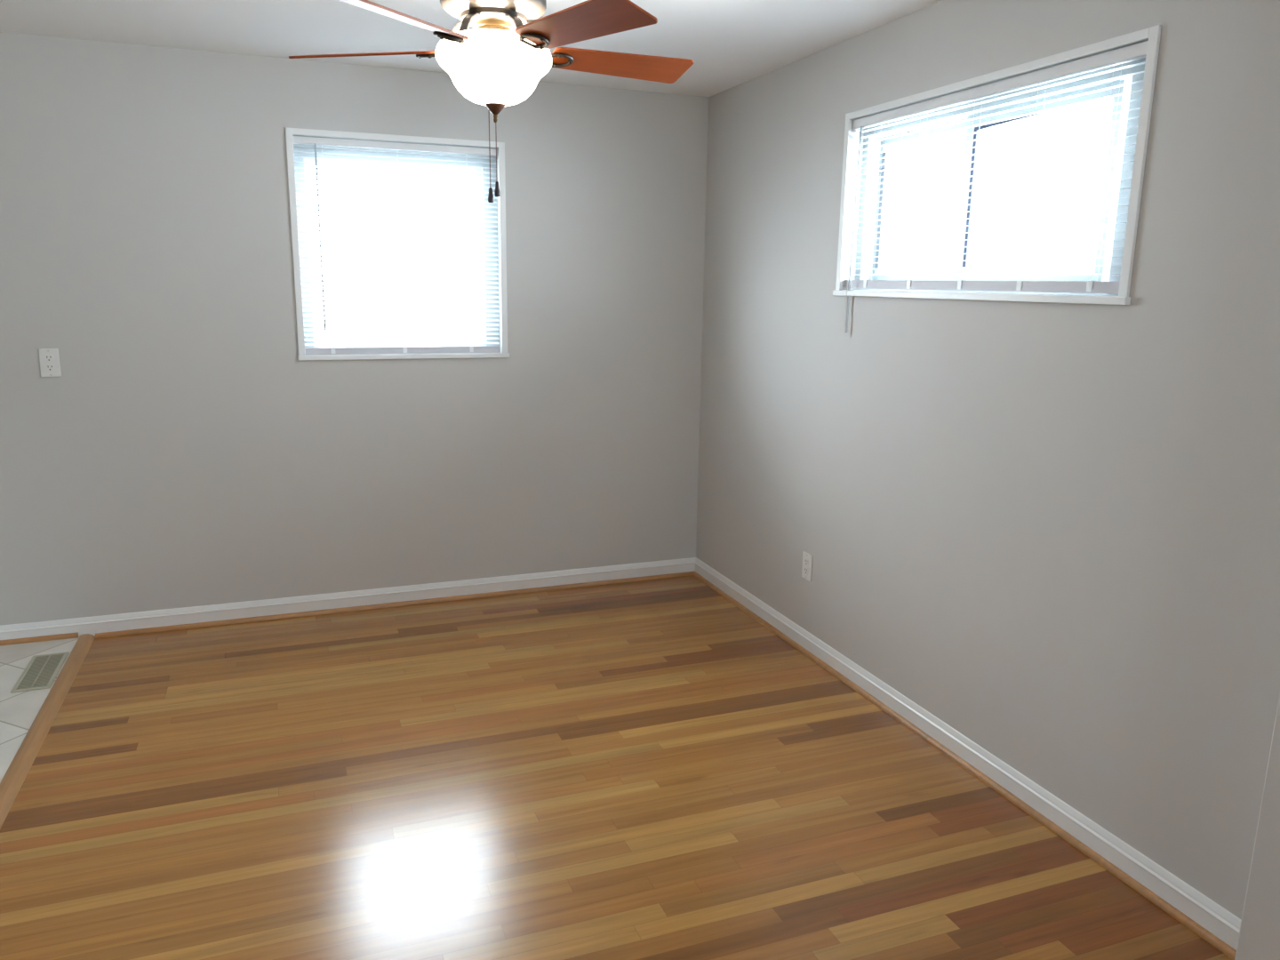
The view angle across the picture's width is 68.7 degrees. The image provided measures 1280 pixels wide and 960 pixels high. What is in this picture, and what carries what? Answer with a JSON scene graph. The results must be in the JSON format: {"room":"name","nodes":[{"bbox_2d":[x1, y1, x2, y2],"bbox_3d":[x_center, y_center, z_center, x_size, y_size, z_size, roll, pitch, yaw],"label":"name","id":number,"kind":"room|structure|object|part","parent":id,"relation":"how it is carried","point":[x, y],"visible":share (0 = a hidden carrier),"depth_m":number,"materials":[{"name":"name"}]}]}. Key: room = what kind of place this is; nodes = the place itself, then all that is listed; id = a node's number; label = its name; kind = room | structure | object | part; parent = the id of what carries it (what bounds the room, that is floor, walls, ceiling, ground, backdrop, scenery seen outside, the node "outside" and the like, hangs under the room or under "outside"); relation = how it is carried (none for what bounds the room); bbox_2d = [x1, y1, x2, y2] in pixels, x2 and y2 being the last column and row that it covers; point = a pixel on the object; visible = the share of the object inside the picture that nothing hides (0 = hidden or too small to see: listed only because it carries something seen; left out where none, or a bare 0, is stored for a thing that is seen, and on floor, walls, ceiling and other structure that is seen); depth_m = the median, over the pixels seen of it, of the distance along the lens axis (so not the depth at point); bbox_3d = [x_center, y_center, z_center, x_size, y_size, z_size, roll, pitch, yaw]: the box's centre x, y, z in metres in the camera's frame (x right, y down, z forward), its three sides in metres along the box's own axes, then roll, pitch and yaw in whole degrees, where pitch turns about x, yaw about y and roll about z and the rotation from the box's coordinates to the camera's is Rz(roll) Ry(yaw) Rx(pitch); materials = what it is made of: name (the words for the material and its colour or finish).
{"room":"empty dining room","nodes":[
{"label":"empty dining room","id":0,"kind":"room"},
{"bbox_2d":[0,32,708,625],"bbox_3d":[-2.702,-0.498,3.726,6.720,2.408,0.160,-4,13,-21],"label":"wall","id":1,"kind":"structure","parent":0,"point":[183,452],"depth_m":4.09,"materials":[{"name":"paint"}]},
{"bbox_2d":[0,632,78,646],"bbox_3d":[-4.024,0.766,3.374,3.488,0.019,0.015,-4,13,-21],"label":"trim","id":2,"kind":"structure","parent":1,"relation":"attached to","point":[60,636],"depth_m":3.94,"materials":[{"name":"brown wood"}]},
{"bbox_2d":[38,348,61,376],"bbox_3d":[-2.376,-0.471,3.767,0.070,0.114,0.009,-4,13,-21],"label":"wall outlet","id":3,"kind":"object","parent":1,"relation":"attached to","point":[49,358],"visible":1,"depth_m":3.77,"materials":[{"name":"white plastic"}]},
{"bbox_2d":[43,354,55,371],"bbox_3d":[-2.375,-0.471,3.764,0.034,0.067,0.002,-4,13,-21],"label":"receptacle","id":4,"kind":"object","parent":3,"relation":"attached to","point":[49,360],"depth_m":3.76,"materials":[{"name":"white plastic"}]},
{"bbox_2d":[0,557,695,639],"bbox_3d":[-2.687,0.653,3.886,6.400,0.090,0.014,-4,13,-21],"label":"baseboard","id":5,"kind":"structure","parent":1,"relation":"attached to","point":[92,625],"depth_m":4.35,"materials":[{"name":"white paint"}]},
{"bbox_2d":[95,571,694,638],"bbox_3d":[-1.022,0.583,4.509,2.817,0.017,0.015,-4,13,-21],"label":"trim","id":6,"kind":"structure","parent":1,"relation":"attached to","point":[687,573],"depth_m":4.42,"materials":[{"name":"brown wood"}]},
{"bbox_2d":[285,127,509,359],"bbox_3d":[-1.078,-1.040,4.234,0.936,0.965,0.178,-4,13,-21],"label":"window","id":7,"kind":"structure","parent":1,"relation":"in","point":[501,243],"depth_m":4.19,"materials":[{"name":"white paint"}]},
{"bbox_3d":[-1.104,-1.019,4.271,0.771,0.813,0.030,-4,13,-21],"label":"sash","id":8,"kind":"part","parent":7,"relation":"part of","materials":[{"name":"white plastic"}]},
{"bbox_2d":[292,136,500,354],"bbox_3d":[-1.060,-1.025,4.177,0.876,0.915,0.056,-4,13,-21],"label":"window blind","id":9,"kind":"object","parent":7,"relation":"attached to","point":[298,140],"visible":0.89,"depth_m":4.18,"materials":[{"name":"white plastic"}]},
{"bbox_3d":[-1.360,-1.009,4.077,0.001,0.857,0.028,-4,13,-21],"label":"ladder cord","id":10,"kind":"part","parent":9,"relation":"part of","materials":[{"name":"white fabric"}]},
{"bbox_3d":[-1.058,-1.461,4.097,0.872,0.027,0.028,-4,13,-21],"label":"head rail","id":11,"kind":"part","parent":9,"relation":"part of","materials":[{"name":"white plastic"}]},
{"bbox_3d":[-1.069,-1.028,4.186,0.001,0.857,0.028,-4,13,-21],"label":"ladder cord","id":12,"kind":"part","parent":9,"relation":"part of","materials":[{"name":"white fabric"}]},
{"bbox_3d":[-1.071,-0.594,4.280,0.868,0.030,0.026,-4,13,-21],"label":"rail","id":13,"kind":"part","parent":9,"relation":"part of","materials":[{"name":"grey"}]},
{"bbox_3d":[-0.785,-1.046,4.293,0.001,0.857,0.028,-4,13,-21],"label":"ladder cord","id":14,"kind":"part","parent":9,"relation":"part of","materials":[{"name":"white fabric"}]},
{"bbox_3d":[-1.067,-0.567,4.286,0.936,0.018,0.078,-4,13,-21],"label":"sill","id":15,"kind":"part","parent":7,"relation":"part of","materials":[{"name":"white paint"}]},
{"bbox_2d":[0,0,942,96],"bbox_3d":[-1.049,-0.828,-0.716,6.720,0.120,9.320,-4,13,-21],"label":"ceiling","id":16,"kind":"structure","parent":0,"point":[730,44],"depth_m":3.38,"materials":[{"name":"white paint"}]},
{"bbox_2d":[288,0,693,202],"bbox_3d":[-0.348,-1.066,2.405,1.031,0.683,1.063,-4,13,-21],"label":"ceiling fan","id":17,"kind":"object","parent":16,"relation":"hanging from","point":[495,67],"visible":1,"depth_m":2.30,"materials":[{"name":"brown wood"}]},
{"bbox_3d":[-0.710,-1.114,2.449,0.392,0.006,0.138,3,26,11],"label":"fan blade","id":18,"kind":"part","parent":17,"relation":"part of","materials":[{"name":"wood"}]},
{"bbox_3d":[-0.541,-1.035,2.087,0.138,0.006,0.392,23,20,25],"label":"fan blade","id":19,"kind":"part","parent":17,"relation":"part of","materials":[{"name":"brown wood"}]},
{"bbox_3d":[-0.390,-0.863,2.431,0.004,0.213,0.003,-4,13,-21],"label":"pull chain","id":20,"kind":"part","parent":17,"relation":"part of","materials":[{"name":"brown metal"}]},
{"bbox_3d":[-0.392,-0.747,2.456,0.015,0.038,0.015,-4,13,-21],"label":"pull knob","id":21,"kind":"part","parent":17,"relation":"part of","materials":[{"name":"brown wood"}]},
{"bbox_3d":[-0.371,-1.040,2.394,0.296,0.154,0.290,-4,13,-21],"label":"lamp shade","id":22,"kind":"part","parent":17,"relation":"part of","materials":[{"name":"white glass"}]},
{"bbox_3d":[-0.373,-0.850,2.434,0.004,0.155,0.003,-4,13,-21],"label":"pull chain","id":23,"kind":"part","parent":17,"relation":"part of","materials":[{"name":"brown metal"}]},
{"bbox_3d":[-0.374,-0.763,2.453,0.015,0.038,0.015,-4,13,-21],"label":"pull knob","id":24,"kind":"part","parent":17,"relation":"part of","materials":[{"name":"brown wood"}]},
{"bbox_3d":[-0.137,-1.039,2.133,0.138,0.006,0.392,9,3,-44],"label":"fan blade","id":25,"kind":"part","parent":17,"relation":"part of","materials":[{"name":"brown wood"}]},
{"bbox_3d":[-0.056,-1.120,2.523,0.392,0.006,0.138,-5,-1,-24],"label":"fan blade","id":26,"kind":"part","parent":17,"relation":"part of","materials":[{"name":"brown wood"}]},
{"bbox_2d":[0,575,1231,959],"bbox_3d":[-1.085,1.631,-0.197,6.400,0.111,9.000,-4,13,-21],"label":"floor","id":27,"kind":"structure","parent":0,"point":[642,770],"depth_m":2.76,"materials":[{"name":"brown wood"}]},
{"bbox_2d":[10,651,69,692],"bbox_3d":[-2.325,0.743,3.634,0.125,0.006,0.360,-4,13,-21],"label":"floor vent","id":28,"kind":"object","parent":27,"relation":"in","point":[41,671],"visible":1,"depth_m":3.62,"materials":[{"name":"beige metal"}]},
{"bbox_2d":[0,633,95,829],"bbox_3d":[-0.763,1.558,-0.093,0.059,0.018,8.988,-4,13,-21],"label":"trim","id":29,"kind":"structure","parent":27,"relation":"on","point":[14,777],"depth_m":3.17,"materials":[{"name":"brown wood"}]},
{"bbox_2d":[696,0,1279,919],"bbox_3d":[1.997,0.210,0.700,0.160,2.408,9.000,-4,13,-21],"label":"wall","id":30,"kind":"structure","parent":0,"point":[1052,530],"depth_m":2.68,"materials":[{"name":"paint"}]},
{"bbox_2d":[801,551,812,581],"bbox_3d":[0.700,0.362,3.926,0.009,0.114,0.070,-4,13,-21],"label":"wall outlet","id":31,"kind":"object","parent":30,"relation":"attached to","point":[807,558],"visible":1,"depth_m":3.92,"materials":[{"name":"white plastic"}]},
{"bbox_2d":[803,558,808,574],"bbox_3d":[0.697,0.362,3.925,0.002,0.067,0.034,-4,13,-21],"label":"receptacle","id":32,"kind":"object","parent":31,"relation":"attached to","point":[805,560],"depth_m":3.92,"materials":[{"name":"white plastic"}]},
{"bbox_2d":[693,571,1236,959],"bbox_3d":[0.845,0.808,3.575,0.015,0.017,3.142,-4,13,-21],"label":"trim","id":33,"kind":"structure","parent":30,"relation":"attached to","point":[1200,931],"depth_m":2.83,"materials":[{"name":"brown wood"}]},
{"bbox_2d":[694,557,1241,950],"bbox_3d":[0.856,0.771,3.576,0.014,0.090,3.157,-4,13,-21],"label":"baseboard","id":34,"kind":"structure","parent":30,"relation":"attached to","point":[1222,924],"depth_m":2.83,"materials":[{"name":"white paint"}]},
{"bbox_2d":[832,24,1161,304],"bbox_3d":[1.070,-0.902,2.942,0.178,0.658,1.352,-4,13,-21],"label":"window","id":35,"kind":"structure","parent":30,"relation":"in","point":[1152,35],"depth_m":2.82,"materials":[{"name":"white paint"}]},
{"bbox_3d":[0.998,-0.955,3.276,0.026,0.525,0.547,-4,13,-21],"label":"sash","id":36,"kind":"part","parent":35,"relation":"part of","materials":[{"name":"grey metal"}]},
{"bbox_3d":[1.018,-0.587,2.991,0.078,0.020,1.352,-4,13,-21],"label":"sill","id":37,"kind":"part","parent":35,"relation":"part of","materials":[{"name":"white paint"}]},
{"bbox_2d":[843,40,1147,335],"bbox_3d":[1.010,-0.814,2.938,0.059,0.785,1.302,-4,13,-21],"label":"window blind","id":38,"kind":"object","parent":35,"relation":"attached to","point":[1138,51],"visible":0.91,"depth_m":2.78,"materials":[{"name":"white plastic"}]},
{"bbox_3d":[0.788,-0.913,3.467,0.029,0.753,0.007,-4,13,-21],"label":"lift cord","id":39,"kind":"part","parent":38,"relation":"part of","materials":[{"name":"white fabric"}]},
{"bbox_3d":[0.844,-1.001,3.386,0.028,0.544,0.001,-4,13,-21],"label":"ladder cord","id":40,"kind":"part","parent":38,"relation":"part of","materials":[{"name":"white fabric"}]},
{"bbox_3d":[0.936,-0.950,3.149,0.028,0.544,0.001,-4,13,-21],"label":"ladder cord","id":41,"kind":"part","parent":38,"relation":"part of","materials":[{"name":"white fabric"}]},
{"bbox_3d":[1.029,-0.898,2.912,0.028,0.544,0.001,-4,13,-21],"label":"ladder cord","id":42,"kind":"part","parent":38,"relation":"part of","materials":[{"name":"fabric"}]},
{"bbox_3d":[1.020,-0.620,2.984,0.026,0.031,1.294,-4,13,-21],"label":"rail","id":43,"kind":"part","parent":38,"relation":"part of","materials":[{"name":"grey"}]},
{"bbox_3d":[1.028,-1.182,2.865,0.028,0.032,1.298,-4,13,-21],"label":"head rail","id":44,"kind":"part","parent":38,"relation":"part of","materials":[{"name":"white plastic"}]},
{"bbox_3d":[1.122,-0.847,2.675,0.028,0.544,0.001,-4,13,-21],"label":"ladder cord","id":45,"kind":"part","parent":38,"relation":"part of","materials":[{"name":"white fabric"}]},
{"bbox_3d":[1.214,-0.795,2.439,0.028,0.544,0.001,-4,13,-21],"label":"ladder cord","id":46,"kind":"part","parent":38,"relation":"part of","materials":[{"name":"white fabric"}]},
{"bbox_3d":[1.162,-0.846,2.771,0.026,0.525,0.605,-4,13,-21],"label":"sash","id":47,"kind":"part","parent":35,"relation":"part of","materials":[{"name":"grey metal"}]},
{"bbox_2d":[1234,692,1279,959],"bbox_3d":[2.438,0.531,-0.787,0.100,2.408,5.843,-4,13,-21],"label":"wall","id":48,"kind":"structure","parent":0,"point":[1259,939],"depth_m":2.01,"materials":[{"name":"paint"}]}
]}

